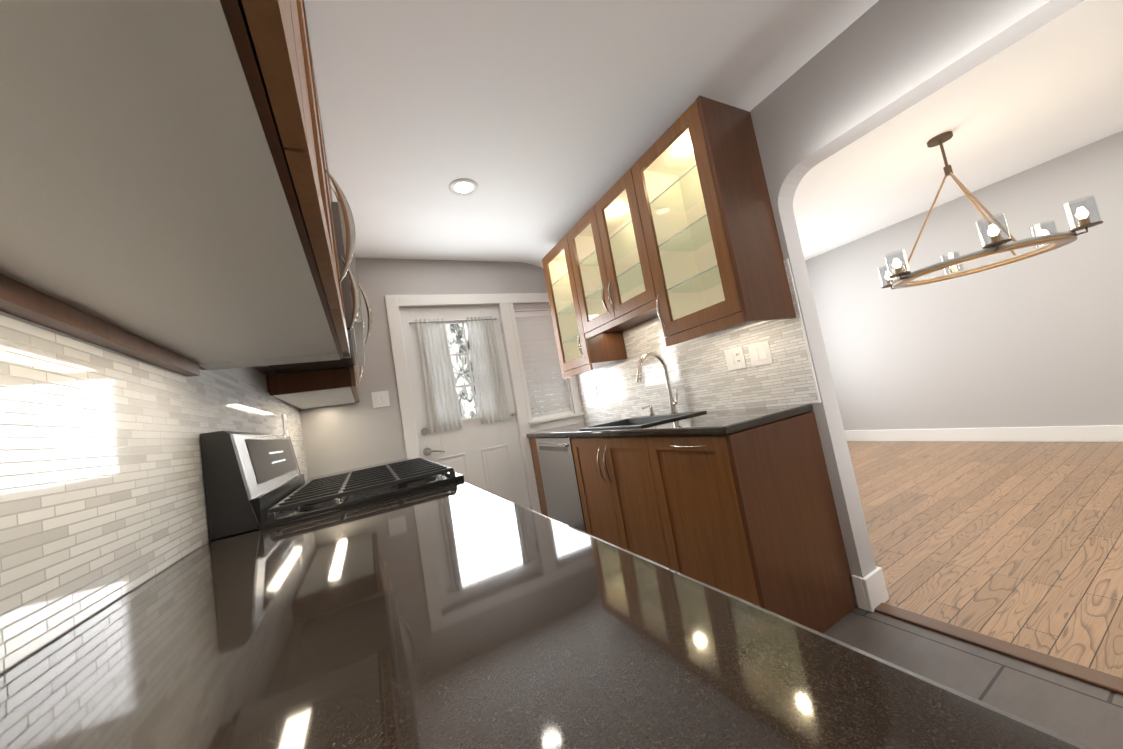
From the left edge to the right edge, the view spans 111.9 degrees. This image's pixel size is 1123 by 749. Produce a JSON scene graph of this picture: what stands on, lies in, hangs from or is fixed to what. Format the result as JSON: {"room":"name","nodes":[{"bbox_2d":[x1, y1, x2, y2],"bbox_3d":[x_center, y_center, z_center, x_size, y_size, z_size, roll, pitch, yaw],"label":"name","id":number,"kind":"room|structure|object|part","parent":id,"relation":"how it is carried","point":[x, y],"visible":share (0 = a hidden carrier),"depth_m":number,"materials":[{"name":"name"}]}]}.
{"room":"kitchen","nodes":[
{"label":"kitchen","id":0,"kind":"room"},
{"bbox_2d":[0,311,307,675],"bbox_3d":[-0.734,0.007,0.398,0.148,2.500,5.280,-7,-5,-28],"label":"wall","id":1,"kind":"structure","parent":0,"point":[102,497],"depth_m":0.60,"materials":[{"name":"tile"}]},
{"bbox_2d":[0,0,332,215],"bbox_3d":[-0.381,-0.776,0.090,0.373,1.123,0.647,-7,-5,-28],"label":"upper cabinet","id":2,"kind":"object","parent":1,"relation":"attached to","point":[166,198],"depth_m":0.28,"materials":[{"name":"brown wood"}]},
{"bbox_2d":[0,188,351,339],"bbox_3d":[-0.602,-0.702,0.523,0.373,1.123,0.625,-7,-5,-28],"label":"upper cabinet","id":3,"kind":"object","parent":1,"relation":"attached to","point":[96,269],"depth_m":0.50,"materials":[{"name":"brown wood"}]},
{"bbox_2d":[100,328,351,375],"bbox_3d":[-0.804,-0.634,0.918,0.373,1.123,0.562,-7,-5,-28],"label":"upper cabinet","id":4,"kind":"object","parent":1,"relation":"attached to","point":[209,350],"depth_m":0.91,"materials":[{"name":"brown wood"}]},
{"bbox_2d":[282,414,287,435],"bbox_3d":[-1.494,0.271,2.055,0.008,0.118,0.075,-7,-5,-28],"label":"outlet","id":5,"kind":"object","parent":1,"relation":"attached to","point":[285,424],"visible":0.96,"depth_m":2.04,"materials":[{"name":"white plastic"}]},
{"bbox_2d":[266,276,359,408],"bbox_3d":[-1.517,-0.403,2.310,0.373,1.109,1.001,-7,-5,-28],"label":"upper cabinet","id":6,"kind":"object","parent":1,"relation":"attached to","point":[320,388],"depth_m":1.94,"materials":[{"name":"brown wood"}]},
{"bbox_2d":[254,201,371,374],"bbox_3d":[-1.048,-0.298,1.572,0.477,0.434,0.833,-7,-5,-28],"label":"over-the-range microwave","id":7,"kind":"object","parent":6,"relation":"attached to","point":[356,341],"visible":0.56,"depth_m":1.42,"materials":[{"name":"silver metal"}]},
{"bbox_3d":[-0.948,-0.300,1.837,0.053,0.320,0.007,-7,-5,-28],"label":"microwave handle","id":8,"kind":"part","parent":7,"relation":"part of","materials":[{"name":"silver metal"}]},
{"bbox_2d":[300,258,573,478],"bbox_3d":[0.787,0.046,4.078,5.970,2.500,0.160,-7,-5,-28],"label":"wall","id":9,"kind":"structure","parent":0,"point":[363,432],"depth_m":2.91,"materials":[{"name":"grey paint"}]},
{"bbox_2d":[371,390,389,407],"bbox_3d":[-1.362,0.182,2.860,0.115,0.118,0.008,-7,-5,-28],"label":"light switch","id":10,"kind":"object","parent":9,"relation":"attached to","point":[380,398],"visible":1,"depth_m":2.86,"materials":[{"name":"white plastic"}]},
{"bbox_2d":[399,305,531,509],"bbox_3d":[-0.756,0.443,3.158,0.847,2.096,0.100,-7,-5,-28],"label":"exterior door","id":11,"kind":"structure","parent":9,"relation":"in","point":[488,457],"depth_m":3.18,"materials":[{"name":"white wood"}]},
{"bbox_2d":[409,318,495,324],"bbox_3d":[-0.906,-0.458,3.228,0.732,0.014,0.023,-7,-5,-28],"label":"curtain rod","id":12,"kind":"object","parent":11,"relation":"attached to","point":[410,323],"visible":0.98,"depth_m":3.20,"materials":[{"name":"silver metal"}]},
{"bbox_2d":[414,318,462,433],"bbox_3d":[-1.013,-0.008,3.092,0.285,0.930,0.020,-7,-5,-28],"label":"door curtain","id":13,"kind":"object","parent":12,"relation":"hanging from","point":[441,402],"depth_m":3.09,"materials":[{"name":"white fabric"}]},
{"bbox_2d":[466,316,510,424],"bbox_3d":[-0.644,-0.056,3.288,0.275,0.930,0.020,-7,-5,-28],"label":"door curtain","id":14,"kind":"object","parent":12,"relation":"hanging from","point":[492,404],"depth_m":3.28,"materials":[{"name":"white fabric"}]},
{"bbox_3d":[-0.741,0.527,3.151,0.846,1.924,0.100,-7,-5,-28],"label":"exterior door hardware","id":15,"kind":"part","parent":11,"relation":"part of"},
{"bbox_2d":[385,293,548,513],"bbox_3d":[-0.542,0.373,3.331,1.585,2.190,0.180,-7,-5,-28],"label":"door frame","id":16,"kind":"structure","parent":9,"relation":"attached to","point":[394,303],"depth_m":3.27,"materials":[{"name":"white wood"}]},
{"bbox_2d":[509,303,584,432],"bbox_3d":[-0.145,-0.098,3.548,0.572,1.185,0.123,-7,-5,-28],"label":"window","id":17,"kind":"structure","parent":9,"relation":"in","point":[574,416],"depth_m":3.47,"materials":[{"name":"white wood"}]},
{"bbox_2d":[515,310,570,418],"bbox_3d":[-0.179,-0.110,3.565,0.408,0.999,0.056,-7,-5,-28],"label":"window blinds","id":18,"kind":"object","parent":17,"relation":"attached to","point":[536,335],"visible":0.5,"depth_m":3.56,"materials":[{"name":"white"}]},
{"bbox_2d":[517,0,878,267],"bbox_3d":[0.893,-1.392,1.458,0.421,0.135,4.980,-7,-5,-28],"label":"soffit","id":19,"kind":"structure","parent":0,"point":[748,55],"depth_m":1.70,"materials":[{"name":"white paint"}]},
{"bbox_2d":[304,0,1122,261],"bbox_3d":[1.722,-1.618,1.921,6.570,0.100,5.580,-7,-5,-28],"label":"ceiling","id":20,"kind":"structure","parent":0,"point":[523,114],"depth_m":2.00,"materials":[{"name":"white paint"}]},
{"bbox_2d":[449,178,477,195],"bbox_3d":[-0.593,-1.141,2.292,0.176,0.027,0.176,-7,-5,-28],"label":"recessed light","id":21,"kind":"object","parent":20,"relation":"in","point":[463,187],"visible":1,"depth_m":2.28,"materials":[{"name":"white"}]},
{"bbox_2d":[878,131,1102,289],"bbox_3d":[2.738,-1.204,2.631,0.955,0.944,1.055,-7,-5,-28],"label":"dining chandelier","id":22,"kind":"object","parent":20,"relation":"hanging from","point":[1046,240],"visible":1,"depth_m":2.51,"materials":[{"name":"brown wood"}]},
{"bbox_2d":[576,0,1083,605],"bbox_3d":[1.327,-0.261,1.487,0.129,2.500,4.980,-7,-5,-28],"label":"wall","id":23,"kind":"structure","parent":0,"point":[879,62],"depth_m":1.72,"materials":[{"name":"grey paint"}]},
{"bbox_2d":[542,243,581,378],"bbox_3d":[0.191,-0.537,3.046,0.353,1.040,0.527,-7,-5,-28],"label":"upper cabinet","id":24,"kind":"object","parent":23,"relation":"attached to","point":[566,338],"depth_m":3.19,"materials":[{"name":"brown wood"}]},
{"bbox_2d":[558,179,645,372],"bbox_3d":[0.455,-0.625,2.531,0.353,1.040,0.928,-7,-5,-28],"label":"upper cabinet","id":25,"kind":"object","parent":23,"relation":"attached to","point":[598,252],"depth_m":2.76,"materials":[{"name":"brown wood"}]},
{"bbox_2d":[620,95,795,346],"bbox_3d":[0.730,-0.717,1.993,0.353,1.040,0.578,-7,-5,-28],"label":"upper cabinet","id":26,"kind":"object","parent":23,"relation":"attached to","point":[674,228],"depth_m":1.82,"materials":[{"name":"brown wood"}]},
{"bbox_2d":[724,346,746,370],"bbox_3d":[0.952,-0.091,2.084,0.008,0.118,0.115,-7,-5,-28],"label":"outlet","id":27,"kind":"object","parent":23,"relation":"attached to","point":[735,357],"visible":1,"depth_m":2.08,"materials":[{"name":"white plastic"}]},
{"bbox_2d":[748,340,772,366],"bbox_3d":[1.020,-0.109,1.951,0.008,0.118,0.115,-7,-5,-28],"label":"light switch","id":28,"kind":"object","parent":23,"relation":"attached to","point":[760,353],"visible":1,"depth_m":1.95,"materials":[{"name":"white plastic"}]},
{"bbox_2d":[851,567,888,611],"bbox_3d":[1.378,0.948,1.695,0.152,0.140,0.056,-7,-5,-28],"label":"baseboard","id":29,"kind":"structure","parent":23,"relation":"attached to","point":[870,590],"depth_m":1.66,"materials":[{"name":"white wood"}]},
{"bbox_2d":[874,603,1122,694],"bbox_3d":[2.011,0.800,0.425,0.075,0.011,2.815,-7,-5,-28],"label":"trim","id":30,"kind":"structure","parent":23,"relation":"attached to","point":[1110,682],"depth_m":1.31,"materials":[{"name":"brown wood"}]},
{"bbox_2d":[805,131,1122,430],"bbox_3d":[4.617,-0.688,3.254,0.140,2.500,5.280,-7,-5,-28],"label":"wall","id":31,"kind":"structure","parent":0,"point":[1036,341],"depth_m":3.77,"materials":[{"name":"grey paint"}]},
{"bbox_2d":[845,425,1122,441],"bbox_3d":[4.753,0.478,3.112,0.020,0.140,4.980,-7,-5,-28],"label":"baseboard","id":32,"kind":"structure","parent":31,"relation":"attached to","point":[1108,433],"depth_m":3.79,"materials":[{"name":"white wood"}]},
{"bbox_2d":[823,605,1122,748],"bbox_3d":[0.406,1.144,0.775,2.560,0.060,5.580,-7,-5,-28],"label":"floor","id":33,"kind":"structure","parent":0,"point":[1086,714],"depth_m":1.22,"materials":[{"name":"tile"}]},
{"bbox_2d":[200,431,463,539],"bbox_3d":[-0.726,0.762,1.500,0.717,1.186,0.900,-7,-5,-28],"label":"gas range","id":34,"kind":"object","parent":33,"relation":"on","point":[253,482],"visible":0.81,"depth_m":1.15,"materials":[{"name":"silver metal"}]},
{"bbox_2d":[0,458,1092,748],"bbox_3d":[-0.486,0.821,1.008,0.682,0.913,3.856,-7,-5,-28],"label":"countertop","id":35,"kind":"structure","parent":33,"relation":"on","point":[460,616],"depth_m":0.31,"materials":[{"name":"brown stone"}]},
{"bbox_2d":[535,437,586,532],"bbox_3d":[0.242,0.879,3.014,0.602,0.869,0.606,-7,-5,-28],"label":"dishwasher","id":36,"kind":"object","parent":33,"relation":"on","point":[560,481],"visible":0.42,"depth_m":2.84,"materials":[{"name":"silver metal"}]},
{"bbox_2d":[575,464,657,562],"bbox_3d":[0.593,0.876,2.386,0.587,0.658,0.812,-7,-5,-28],"label":"base cabinet","id":37,"kind":"object","parent":33,"relation":"on","point":[613,502],"depth_m":2.23,"materials":[{"name":"brown wood"}]},
{"bbox_2d":[634,408,855,632],"bbox_3d":[0.859,0.675,1.840,0.587,0.874,0.574,-7,-5,-28],"label":"base cabinet","id":38,"kind":"object","parent":33,"relation":"on","point":[740,503],"depth_m":1.61,"materials":[{"name":"brown wood"}]},
{"bbox_2d":[526,404,812,439],"bbox_3d":[0.427,0.342,2.547,0.607,0.037,2.115,-7,-5,-28],"label":"countertop","id":39,"kind":"structure","parent":38,"relation":"on","point":[706,423],"depth_m":1.83,"materials":[{"name":"black stone"}]},
{"bbox_2d":[578,411,706,467],"bbox_3d":[0.514,0.401,2.449,0.505,0.221,0.685,-7,-5,-28],"label":"sink","id":40,"kind":"object","parent":39,"relation":"in","point":[596,449],"depth_m":2.28,"materials":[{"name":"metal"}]},
{"bbox_2d":[642,404,655,416],"bbox_3d":[0.604,0.249,2.631,0.094,0.078,0.037,-7,-5,-28],"label":"soap dispenser","id":41,"kind":"object","parent":39,"relation":"on","point":[652,413],"depth_m":2.63,"materials":[{"name":"silver metal"}]},
{"bbox_2d":[636,352,677,415],"bbox_3d":[0.599,0.059,2.405,0.279,0.416,0.077,-7,-5,-28],"label":"faucet","id":42,"kind":"object","parent":39,"relation":"on","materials":[{"name":"silver metal"}]},
{"bbox_2d":[847,441,1122,677],"bbox_3d":[3.285,0.769,2.312,4.010,0.060,5.580,-7,-5,-28],"label":"floor","id":43,"kind":"structure","parent":0,"point":[1019,543],"depth_m":2.06,"materials":[{"name":"brown wood"}]},
{"label":"outside","id":44,"kind":"structure","parent":0,"visible":0},
{"bbox_2d":[445,323,563,418],"bbox_3d":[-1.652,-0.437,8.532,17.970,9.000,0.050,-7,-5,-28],"label":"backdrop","id":45,"kind":"structure","parent":44,"point":[460,367],"depth_m":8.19,"materials":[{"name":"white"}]}
]}

